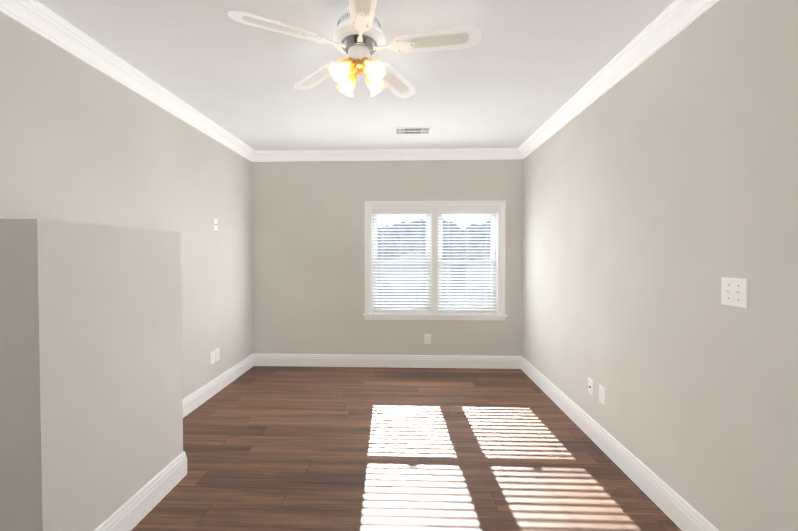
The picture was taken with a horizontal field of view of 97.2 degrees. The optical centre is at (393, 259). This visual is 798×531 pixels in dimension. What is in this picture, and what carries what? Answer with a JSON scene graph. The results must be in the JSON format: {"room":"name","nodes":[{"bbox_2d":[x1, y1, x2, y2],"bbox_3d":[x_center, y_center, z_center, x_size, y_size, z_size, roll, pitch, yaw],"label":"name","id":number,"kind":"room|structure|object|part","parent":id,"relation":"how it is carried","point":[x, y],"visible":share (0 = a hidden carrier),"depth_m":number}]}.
{"room":"empty living room","nodes":[
{"label":"empty living room","id":0,"kind":"room"},
{"bbox_2d":[0,219,182,530],"bbox_3d":[-1.627,0.612,1.820,0.517,1.560,0.870,0,1,2],"label":"wall","id":1,"kind":"structure","parent":0,"point":[91,418],"depth_m":1.56},
{"bbox_2d":[94,451,186,530],"bbox_3d":[-1.361,1.315,1.823,0.016,0.155,0.902,0,1,2],"label":"baseboard","id":2,"kind":"structure","parent":1,"relation":"attached to","point":[132,512],"depth_m":1.92},
{"bbox_2d":[0,11,252,398],"bbox_3d":[-1.961,0.045,1.670,0.140,2.700,5.587,0,1,2],"label":"wall","id":3,"kind":"structure","parent":0,"point":[81,141],"depth_m":2.50},
{"bbox_2d":[0,0,255,161],"bbox_3d":[-1.849,-1.249,1.644,0.084,0.112,5.587,0,1,2],"label":"crown molding","id":4,"kind":"structure","parent":3,"relation":"attached to","point":[31,14],"depth_m":2.25},
{"bbox_2d":[210,350,214,364],"bbox_3d":[-1.824,0.981,3.538,0.008,0.122,0.078,0,1,2],"label":"outlet","id":5,"kind":"object","parent":3,"relation":"attached to","point":[212,357],"visible":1,"depth_m":3.53},
{"bbox_2d":[213,218,217,230],"bbox_3d":[-1.817,-0.363,3.589,0.018,0.118,0.074,0,1,2],"label":"jack","id":6,"kind":"object","parent":3,"relation":"attached to","point":[215,225],"visible":1,"depth_m":3.58},
{"bbox_2d":[215,348,219,361],"bbox_3d":[-1.821,0.976,3.627,0.008,0.122,0.078,0,1,2],"label":"outlet","id":7,"kind":"object","parent":3,"relation":"attached to","point":[217,355],"visible":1,"depth_m":3.62},
{"bbox_2d":[183,353,253,417],"bbox_3d":[-1.826,1.288,3.359,0.016,0.155,2.170,0,1,2],"label":"baseboard","id":8,"kind":"structure","parent":3,"relation":"attached to","point":[197,398],"depth_m":3.57},
{"bbox_2d":[36,0,674,150],"bbox_3d":[-0.200,-1.354,1.586,3.663,0.100,5.867,0,1,2],"label":"ceiling","id":9,"kind":"structure","parent":0,"point":[520,73],"depth_m":2.34},
{"bbox_2d":[228,0,481,97],"bbox_3d":[-0.159,-1.113,1.872,1.217,0.393,1.224,0,1,2],"label":"ceiling fan","id":10,"kind":"object","parent":9,"relation":"hanging from","point":[358,39],"visible":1,"depth_m":1.82},
{"bbox_2d":[394,127,431,134],"bbox_3d":[0.192,-1.335,3.644,0.385,0.010,0.205,0,1,2],"label":"ceiling vent","id":11,"kind":"object","parent":9,"relation":"in","point":[412,130],"visible":1,"depth_m":3.63},
{"bbox_2d":[252,159,522,355],"bbox_3d":[-0.104,-0.004,4.472,3.663,2.700,0.140,0,1,2],"label":"wall","id":12,"kind":"structure","parent":0,"point":[308,247],"depth_m":4.42},
{"bbox_2d":[256,148,515,161],"bbox_3d":[-0.118,-1.296,4.338,3.180,0.112,0.084,0,1,2],"label":"crown molding","id":13,"kind":"structure","parent":12,"relation":"attached to","point":[479,153],"depth_m":4.34},
{"bbox_2d":[254,354,517,368],"bbox_3d":[-0.106,1.270,4.416,3.383,0.155,0.016,0,1,2],"label":"baseboard","id":14,"kind":"structure","parent":12,"relation":"attached to","point":[302,360],"depth_m":4.41},
{"bbox_2d":[425,334,430,343],"bbox_3d":[0.421,0.988,4.398,0.078,0.122,0.008,0,1,2],"label":"electrical outlet","id":15,"kind":"object","parent":12,"relation":"attached to","point":[427,338],"visible":1,"depth_m":4.40},
{"bbox_2d":[363,201,506,320],"bbox_3d":[0.506,0.008,4.428,1.776,1.478,0.188,0,1,2],"label":"window","id":16,"kind":"structure","parent":12,"relation":"in","point":[434,206],"depth_m":4.38},
{"bbox_3d":[0.508,0.014,4.487,1.568,1.320,0.070,0,1,2],"label":"window sashes","id":17,"kind":"part","parent":16,"relation":"part of"},
{"bbox_2d":[372,208,497,313],"bbox_3d":[0.505,0.015,4.413,1.564,1.317,0.064,0,1,2],"label":"window blinds","id":18,"kind":"object","parent":16,"relation":"attached to","point":[442,211],"visible":0.94,"depth_m":4.41},
{"bbox_2d":[131,366,681,530],"bbox_3d":[-0.200,1.446,1.635,3.663,0.100,5.867,0,1,2],"label":"floor","id":19,"kind":"structure","parent":0,"point":[282,448],"depth_m":2.42},
{"bbox_2d":[522,0,797,530],"bbox_3d":[1.560,0.047,1.551,0.140,2.700,5.587,0,1,2],"label":"wall","id":20,"kind":"structure","parent":0,"point":[660,193],"depth_m":1.78},
{"bbox_2d":[588,378,593,395],"bbox_3d":[1.520,0.985,2.729,0.018,0.118,0.074,0,1,2],"label":"outlet","id":21,"kind":"object","parent":20,"relation":"attached to","point":[590,386],"visible":1,"depth_m":2.72},
{"bbox_2d":[599,385,605,405],"bbox_3d":[1.520,0.986,2.568,0.008,0.122,0.078,0,1,2],"label":"outlet","id":22,"kind":"object","parent":20,"relation":"attached to","point":[602,395],"visible":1,"depth_m":2.56},
{"bbox_2d":[516,0,718,158],"bbox_3d":[1.449,-1.247,1.532,0.084,0.112,5.587,0,1,2],"label":"crown molding","id":23,"kind":"structure","parent":20,"relation":"attached to","point":[671,21],"depth_m":2.23},
{"bbox_2d":[518,356,718,530],"bbox_3d":[1.522,1.298,2.779,0.016,0.155,3.106,0,1,2],"label":"baseboard","id":24,"kind":"structure","parent":20,"relation":"attached to","point":[673,505],"depth_m":2.25},
{"bbox_2d":[721,277,748,307],"bbox_3d":[1.480,0.140,1.537,0.020,0.122,0.122,0,1,2],"label":"switch plate","id":25,"kind":"object","parent":20,"relation":"attached to","point":[734,291],"visible":1,"depth_m":1.53},
{"label":"outside","id":26,"kind":"structure","parent":0,"visible":0},
{"bbox_2d":[377,280,490,305],"bbox_3d":[22.650,3.098,81.951,280.000,0.200,154.413,0,1,2],"label":"lawn","id":27,"kind":"structure","parent":26,"point":[444,295],"depth_m":37.39},
{"bbox_2d":[377,250,452,289],"bbox_3d":[2.688,1.143,47.772,9.800,4.900,8.800,0,1,2],"label":"house","id":28,"kind":"structure","parent":27,"relation":"on","point":[425,270],"depth_m":43.75},
{"bbox_2d":[377,218,490,305],"bbox_3d":[19.180,-0.702,55.555,160.372,15.503,64.975,0,1,2],"label":"trees","id":29,"kind":"object","parent":27,"relation":"on","point":[387,227],"depth_m":50.48},
{"bbox_2d":[464,255,490,286],"bbox_3d":[15.082,0.998,50.353,10.800,5.100,8.800,0,1,2],"label":"house","id":30,"kind":"structure","parent":27,"relation":"on","point":[485,255],"depth_m":46.49}
]}

